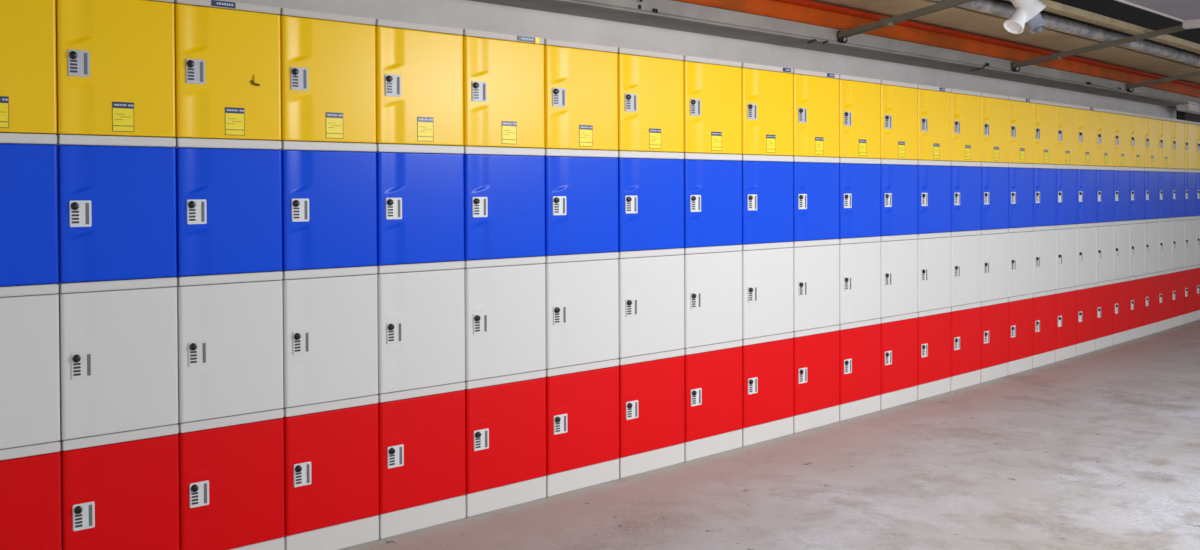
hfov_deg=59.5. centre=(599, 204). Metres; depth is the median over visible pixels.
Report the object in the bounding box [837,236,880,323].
locker
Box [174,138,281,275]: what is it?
locker
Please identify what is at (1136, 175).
locker
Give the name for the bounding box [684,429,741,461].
plinth
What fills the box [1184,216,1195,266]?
locker
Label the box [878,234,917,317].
locker
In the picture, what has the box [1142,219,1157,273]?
locker
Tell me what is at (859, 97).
locker
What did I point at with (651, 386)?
locker
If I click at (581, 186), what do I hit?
locker
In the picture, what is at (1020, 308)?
locker
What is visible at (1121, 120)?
locker
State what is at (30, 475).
locker
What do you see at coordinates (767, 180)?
locker
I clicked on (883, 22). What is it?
bracket
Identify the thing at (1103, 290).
locker
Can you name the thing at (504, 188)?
locker
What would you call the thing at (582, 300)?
locker
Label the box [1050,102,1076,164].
locker
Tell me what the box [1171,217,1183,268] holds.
locker
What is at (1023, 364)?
plinth
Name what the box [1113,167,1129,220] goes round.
locker
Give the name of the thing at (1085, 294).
locker
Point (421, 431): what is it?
locker
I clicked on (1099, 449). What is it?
floor
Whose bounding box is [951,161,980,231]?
locker
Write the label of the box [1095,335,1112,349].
plinth
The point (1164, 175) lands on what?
locker
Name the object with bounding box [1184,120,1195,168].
locker
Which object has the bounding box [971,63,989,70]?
metal clip
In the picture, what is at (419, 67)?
locker
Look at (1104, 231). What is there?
locker
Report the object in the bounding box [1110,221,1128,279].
locker
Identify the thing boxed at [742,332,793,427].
locker
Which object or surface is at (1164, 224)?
locker
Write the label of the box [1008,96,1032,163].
locker
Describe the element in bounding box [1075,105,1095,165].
locker
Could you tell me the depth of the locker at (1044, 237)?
7.51 m
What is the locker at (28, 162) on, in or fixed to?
on the locker at (29, 314)
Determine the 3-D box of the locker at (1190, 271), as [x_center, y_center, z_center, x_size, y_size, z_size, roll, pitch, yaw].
[5.397,0.803,10.052,0.490,0.438,0.370,1,1,44]
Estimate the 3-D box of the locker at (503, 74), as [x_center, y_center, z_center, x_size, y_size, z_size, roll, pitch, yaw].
[-0.525,-0.455,4.357,0.396,0.452,0.490,-1,1,-42]
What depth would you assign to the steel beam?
6.86 m
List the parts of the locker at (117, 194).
knob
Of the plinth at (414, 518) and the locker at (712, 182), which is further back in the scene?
the locker at (712, 182)
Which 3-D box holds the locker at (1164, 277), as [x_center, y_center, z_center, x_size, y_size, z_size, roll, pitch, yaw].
[4.877,0.812,9.524,0.490,0.438,0.363,1,1,45]
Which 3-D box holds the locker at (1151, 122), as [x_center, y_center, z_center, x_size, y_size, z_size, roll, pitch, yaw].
[4.614,-0.542,9.247,0.490,0.452,0.360,1,1,45]
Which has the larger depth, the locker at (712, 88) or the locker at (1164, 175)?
the locker at (1164, 175)
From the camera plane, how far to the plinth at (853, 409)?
5.87 m
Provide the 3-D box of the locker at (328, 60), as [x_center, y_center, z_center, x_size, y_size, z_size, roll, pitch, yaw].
[-1.093,-0.446,3.856,0.358,0.452,0.490,-1,1,-41]
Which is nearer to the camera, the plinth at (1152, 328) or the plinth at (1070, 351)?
the plinth at (1070, 351)
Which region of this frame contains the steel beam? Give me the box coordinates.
[672,0,1199,97]
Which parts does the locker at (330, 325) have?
knob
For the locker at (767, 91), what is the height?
0.452 m
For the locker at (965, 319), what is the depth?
6.70 m
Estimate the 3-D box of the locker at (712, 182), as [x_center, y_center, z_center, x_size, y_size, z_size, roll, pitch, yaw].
[0.395,-0.022,5.192,0.412,0.442,0.490,-1,1,-42]
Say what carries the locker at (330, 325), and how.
on the locker at (331, 466)
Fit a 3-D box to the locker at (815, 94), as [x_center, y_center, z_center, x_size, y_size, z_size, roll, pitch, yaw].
[1.001,-0.480,5.745,0.408,0.452,0.490,-1,1,-43]
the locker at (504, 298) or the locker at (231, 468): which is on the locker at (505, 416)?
the locker at (504, 298)
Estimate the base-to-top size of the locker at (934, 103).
0.452 m
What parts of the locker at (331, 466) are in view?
knob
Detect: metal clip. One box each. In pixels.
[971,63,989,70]
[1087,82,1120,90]
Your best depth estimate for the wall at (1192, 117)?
14.91 m
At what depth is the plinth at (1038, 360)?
7.52 m
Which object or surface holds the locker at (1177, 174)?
on the locker at (1177, 223)
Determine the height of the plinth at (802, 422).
0.089 m
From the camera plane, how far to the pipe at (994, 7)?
6.96 m
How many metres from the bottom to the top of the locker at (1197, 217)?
0.468 m
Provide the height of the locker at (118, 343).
0.468 m
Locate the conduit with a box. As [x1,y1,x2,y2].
[1006,0,1199,53]
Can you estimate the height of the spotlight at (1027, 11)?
0.281 m
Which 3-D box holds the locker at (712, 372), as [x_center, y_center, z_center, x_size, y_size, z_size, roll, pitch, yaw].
[0.399,0.889,5.204,0.412,0.438,0.490,-1,1,-42]
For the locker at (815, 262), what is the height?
0.468 m
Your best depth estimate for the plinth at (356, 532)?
3.72 m
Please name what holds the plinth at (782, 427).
on the floor
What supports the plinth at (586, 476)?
on the floor
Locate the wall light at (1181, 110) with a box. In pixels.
[1176,101,1199,120]
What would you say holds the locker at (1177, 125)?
on the locker at (1177, 174)
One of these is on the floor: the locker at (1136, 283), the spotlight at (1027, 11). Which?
the locker at (1136, 283)
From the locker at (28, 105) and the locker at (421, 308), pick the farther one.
the locker at (421, 308)
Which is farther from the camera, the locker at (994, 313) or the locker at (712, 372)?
the locker at (994, 313)
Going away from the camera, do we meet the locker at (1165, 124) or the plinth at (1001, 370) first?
the plinth at (1001, 370)
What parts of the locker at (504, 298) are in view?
knob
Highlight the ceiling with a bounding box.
[810,0,1199,84]
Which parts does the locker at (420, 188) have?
knob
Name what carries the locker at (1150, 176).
on the locker at (1150, 225)
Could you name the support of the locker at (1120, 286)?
on the floor
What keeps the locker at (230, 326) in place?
on the locker at (231, 468)
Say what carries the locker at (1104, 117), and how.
on the locker at (1104, 174)
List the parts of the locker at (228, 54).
knob, sticker frame, hook plate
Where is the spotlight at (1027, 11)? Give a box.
[1003,0,1046,33]
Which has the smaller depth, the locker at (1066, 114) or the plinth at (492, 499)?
the plinth at (492, 499)
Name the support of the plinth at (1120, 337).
on the floor
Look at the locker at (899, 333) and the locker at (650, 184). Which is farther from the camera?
the locker at (899, 333)
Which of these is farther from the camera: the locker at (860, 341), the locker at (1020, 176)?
the locker at (1020, 176)
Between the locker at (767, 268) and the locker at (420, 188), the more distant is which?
the locker at (767, 268)
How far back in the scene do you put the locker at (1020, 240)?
7.24 m
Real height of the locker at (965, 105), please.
0.452 m
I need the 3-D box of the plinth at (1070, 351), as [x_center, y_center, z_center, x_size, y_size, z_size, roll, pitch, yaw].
[3.304,1.105,7.961,0.377,0.089,0.449,-1,1,-44]
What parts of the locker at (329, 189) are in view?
knob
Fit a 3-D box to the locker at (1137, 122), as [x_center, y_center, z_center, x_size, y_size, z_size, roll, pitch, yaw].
[4.358,-0.538,8.990,0.490,0.452,0.359,1,1,45]
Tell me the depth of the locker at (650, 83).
4.72 m
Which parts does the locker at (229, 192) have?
knob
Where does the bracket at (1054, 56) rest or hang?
attached to the wall at (463, 14)
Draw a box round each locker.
[0,0,56,133]
[0,133,57,285]
[0,283,59,448]
[0,441,60,549]
[55,0,175,137]
[56,135,176,282]
[56,277,177,439]
[59,424,179,549]
[173,0,280,140]
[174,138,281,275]
[175,271,282,422]
[177,408,284,549]
[278,8,375,143]
[279,141,376,269]
[282,265,377,407]
[282,395,378,535]
[372,19,463,145]
[373,261,464,393]
[375,144,463,264]
[376,382,465,513]
[461,256,545,380]
[462,29,544,148]
[463,146,544,259]
[464,370,545,493]
[539,39,617,150]
[543,252,618,368]
[544,149,617,255]
[544,359,618,474]
[614,47,683,152]
[615,151,683,250]
[617,248,683,357]
[618,349,684,457]
[680,55,741,153]
[681,245,741,347]
[683,153,741,247]
[683,340,741,441]
[737,62,792,155]
[738,155,792,243]
[738,242,792,338]
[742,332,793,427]
[789,239,838,330]
[791,69,838,156]
[793,156,838,240]
[793,325,839,415]
[834,75,880,158]
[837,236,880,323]
[838,318,880,403]
[839,158,880,237]
[878,80,917,159]
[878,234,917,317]
[880,159,917,235]
[880,312,917,393]
[916,84,950,160]
[917,160,950,233]
[917,232,950,311]
[917,307,950,384]
[949,89,980,161]
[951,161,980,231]
[951,230,980,306]
[951,302,980,376]
[979,162,1007,229]
[980,93,1007,162]
[981,228,1007,301]
[981,298,1007,368]
[1005,163,1032,227]
[1005,227,1032,296]
[1007,294,1032,361]
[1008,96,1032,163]
[1032,99,1055,163]
[1032,290,1055,354]
[1033,164,1055,226]
[1033,225,1055,292]
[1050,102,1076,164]
[1052,224,1076,288]
[1055,165,1076,224]
[1055,286,1075,349]
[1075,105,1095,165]
[1075,283,1095,343]
[1076,165,1095,223]
[1076,223,1095,285]
[1095,166,1112,222]
[1095,222,1112,282]
[1095,280,1112,338]
[1096,108,1113,165]
[1109,110,1129,166]
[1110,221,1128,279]
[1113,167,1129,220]
[1113,277,1128,333]
[1127,220,1143,276]
[1128,113,1144,167]
[1129,167,1143,219]
[1129,275,1143,329]
[1141,115,1158,167]
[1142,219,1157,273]
[1143,272,1157,325]
[1144,168,1157,218]
[1155,168,1171,217]
[1157,218,1171,271]
[1158,117,1171,168]
[1158,270,1170,321]
[1169,119,1183,168]
[1171,169,1183,217]
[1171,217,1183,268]
[1171,267,1183,317]
[1183,265,1195,313]
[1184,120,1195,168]
[1184,169,1195,216]
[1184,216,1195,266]
[1192,122,1199,169]
[1195,264,1199,310]
[1196,170,1199,215]
[1196,216,1199,264]
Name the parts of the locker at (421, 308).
knob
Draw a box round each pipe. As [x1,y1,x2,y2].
[934,0,1199,65]
[1039,0,1199,51]
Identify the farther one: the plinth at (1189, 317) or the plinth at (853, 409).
the plinth at (1189, 317)
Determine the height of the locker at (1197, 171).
0.442 m
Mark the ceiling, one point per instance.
(954, 18)
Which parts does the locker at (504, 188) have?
knob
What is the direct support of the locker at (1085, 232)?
on the locker at (1085, 294)
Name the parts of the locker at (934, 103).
sticker frame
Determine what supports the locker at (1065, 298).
on the floor
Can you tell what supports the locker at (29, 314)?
on the locker at (30, 475)
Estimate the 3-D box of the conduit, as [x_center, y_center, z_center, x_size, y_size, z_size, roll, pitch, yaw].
[3.804,-1.209,7.684,20.056,0.022,0.401,-1,1,-44]
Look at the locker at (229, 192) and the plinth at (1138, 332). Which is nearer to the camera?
the locker at (229, 192)
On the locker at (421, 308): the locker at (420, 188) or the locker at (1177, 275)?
the locker at (420, 188)
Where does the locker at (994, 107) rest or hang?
on the locker at (994, 176)
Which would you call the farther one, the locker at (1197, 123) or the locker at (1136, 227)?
the locker at (1197, 123)
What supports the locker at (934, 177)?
on the locker at (934, 249)
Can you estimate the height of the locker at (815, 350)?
0.438 m
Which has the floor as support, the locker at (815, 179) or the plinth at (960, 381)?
the plinth at (960, 381)
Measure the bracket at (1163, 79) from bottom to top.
0.220 m
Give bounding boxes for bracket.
[838,0,975,42]
[1012,25,1186,71]
[1127,71,1199,91]
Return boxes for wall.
[222,0,1186,118]
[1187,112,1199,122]
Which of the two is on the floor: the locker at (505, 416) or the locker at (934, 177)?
the locker at (505, 416)
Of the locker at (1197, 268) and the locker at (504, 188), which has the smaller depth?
the locker at (504, 188)
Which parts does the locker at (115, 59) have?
knob, sticker frame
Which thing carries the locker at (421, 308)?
on the locker at (421, 431)
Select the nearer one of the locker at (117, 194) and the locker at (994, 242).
the locker at (117, 194)
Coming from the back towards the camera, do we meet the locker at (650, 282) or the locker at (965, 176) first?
the locker at (965, 176)
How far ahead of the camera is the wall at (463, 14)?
5.53 m
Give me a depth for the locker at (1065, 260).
7.77 m
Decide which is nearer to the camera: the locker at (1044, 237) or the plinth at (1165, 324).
the locker at (1044, 237)
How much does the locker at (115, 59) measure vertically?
0.452 m
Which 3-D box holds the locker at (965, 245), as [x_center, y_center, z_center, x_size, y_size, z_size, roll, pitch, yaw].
[2.184,0.405,6.869,0.393,0.468,0.490,-1,1,-44]
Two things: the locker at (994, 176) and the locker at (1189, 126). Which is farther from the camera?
the locker at (1189, 126)
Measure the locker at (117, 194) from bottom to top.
0.442 m
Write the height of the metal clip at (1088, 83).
0.026 m
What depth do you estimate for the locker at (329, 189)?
3.68 m
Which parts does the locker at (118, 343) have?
knob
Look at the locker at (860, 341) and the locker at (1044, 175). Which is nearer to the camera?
the locker at (860, 341)
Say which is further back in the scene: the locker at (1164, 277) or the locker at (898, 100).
the locker at (1164, 277)
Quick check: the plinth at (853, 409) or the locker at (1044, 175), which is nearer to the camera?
the plinth at (853, 409)
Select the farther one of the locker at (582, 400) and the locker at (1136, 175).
the locker at (1136, 175)
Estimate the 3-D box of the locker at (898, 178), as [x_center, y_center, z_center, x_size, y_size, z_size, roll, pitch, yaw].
[1.601,-0.042,6.311,0.403,0.442,0.490,-1,1,-43]
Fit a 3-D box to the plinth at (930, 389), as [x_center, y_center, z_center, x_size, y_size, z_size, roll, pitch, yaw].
[1.899,1.129,6.604,0.395,0.089,0.449,-1,1,-44]
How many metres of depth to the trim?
6.10 m
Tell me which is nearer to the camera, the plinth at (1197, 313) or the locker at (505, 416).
the locker at (505, 416)
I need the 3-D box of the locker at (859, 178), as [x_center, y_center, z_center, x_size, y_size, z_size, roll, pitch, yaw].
[1.303,-0.037,6.031,0.406,0.442,0.490,-1,1,-43]
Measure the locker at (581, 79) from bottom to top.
0.452 m
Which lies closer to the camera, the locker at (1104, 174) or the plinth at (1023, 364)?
the plinth at (1023, 364)
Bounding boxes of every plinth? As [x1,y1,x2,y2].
[229,537,284,549]
[284,515,378,549]
[378,495,465,538]
[465,476,545,516]
[546,459,618,496]
[618,443,683,477]
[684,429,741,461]
[742,416,792,446]
[793,405,838,432]
[839,395,879,420]
[880,386,916,409]
[917,377,949,399]
[950,370,979,390]
[980,363,1007,382]
[1007,356,1031,374]
[1032,350,1054,367]
[1055,344,1075,361]
[1076,339,1094,355]
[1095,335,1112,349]
[1112,330,1128,344]
[1129,326,1143,340]
[1144,322,1157,335]
[1158,318,1170,331]
[1171,315,1182,327]
[1183,311,1194,323]
[1195,310,1199,319]
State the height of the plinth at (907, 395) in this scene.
0.089 m
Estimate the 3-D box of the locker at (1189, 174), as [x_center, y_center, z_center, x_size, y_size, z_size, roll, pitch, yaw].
[5.393,-0.108,10.040,0.490,0.442,0.370,1,1,44]
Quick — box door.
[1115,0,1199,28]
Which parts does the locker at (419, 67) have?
knob, sticker frame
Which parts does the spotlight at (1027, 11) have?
bulb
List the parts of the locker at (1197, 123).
door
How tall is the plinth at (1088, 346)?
0.089 m
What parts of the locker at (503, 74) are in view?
knob, sticker frame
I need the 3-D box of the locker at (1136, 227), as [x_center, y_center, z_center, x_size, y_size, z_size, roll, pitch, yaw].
[4.362,0.367,9.002,0.490,0.468,0.359,1,1,45]
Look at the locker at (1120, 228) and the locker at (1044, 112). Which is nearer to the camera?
the locker at (1044, 112)
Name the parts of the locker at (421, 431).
knob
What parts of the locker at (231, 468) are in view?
knob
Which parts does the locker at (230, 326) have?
knob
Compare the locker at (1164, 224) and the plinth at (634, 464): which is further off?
the locker at (1164, 224)
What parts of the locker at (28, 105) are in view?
sticker frame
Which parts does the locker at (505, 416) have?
knob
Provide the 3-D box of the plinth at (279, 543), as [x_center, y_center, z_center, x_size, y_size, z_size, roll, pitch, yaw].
[-1.355,1.183,3.644,0.347,0.089,0.449,-1,1,-41]
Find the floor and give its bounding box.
[339,319,1199,549]
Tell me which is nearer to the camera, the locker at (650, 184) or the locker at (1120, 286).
the locker at (650, 184)
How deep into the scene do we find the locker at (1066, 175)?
7.77 m
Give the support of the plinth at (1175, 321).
on the floor
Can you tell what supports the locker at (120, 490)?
on the floor
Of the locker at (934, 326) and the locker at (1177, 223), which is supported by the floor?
the locker at (934, 326)
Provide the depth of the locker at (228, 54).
3.44 m
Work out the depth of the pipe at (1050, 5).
6.65 m
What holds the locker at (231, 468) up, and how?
on the floor
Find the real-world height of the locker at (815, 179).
0.442 m
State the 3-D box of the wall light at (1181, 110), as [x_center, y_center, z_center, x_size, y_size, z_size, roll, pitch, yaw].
[6.325,-0.950,11.158,0.215,0.210,1.150,0,1,44]
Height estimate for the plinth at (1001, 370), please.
0.089 m
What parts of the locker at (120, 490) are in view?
knob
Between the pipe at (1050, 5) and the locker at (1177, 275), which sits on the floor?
the locker at (1177, 275)
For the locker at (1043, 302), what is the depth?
7.51 m
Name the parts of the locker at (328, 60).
knob, sticker frame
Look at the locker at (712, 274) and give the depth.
5.02 m
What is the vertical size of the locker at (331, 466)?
0.438 m
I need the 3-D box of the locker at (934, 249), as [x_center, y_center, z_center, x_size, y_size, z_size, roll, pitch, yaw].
[1.896,0.409,6.594,0.397,0.468,0.490,-1,1,-44]
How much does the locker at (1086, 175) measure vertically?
0.442 m
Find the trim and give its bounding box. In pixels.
[469,0,1199,107]
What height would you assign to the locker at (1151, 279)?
0.438 m

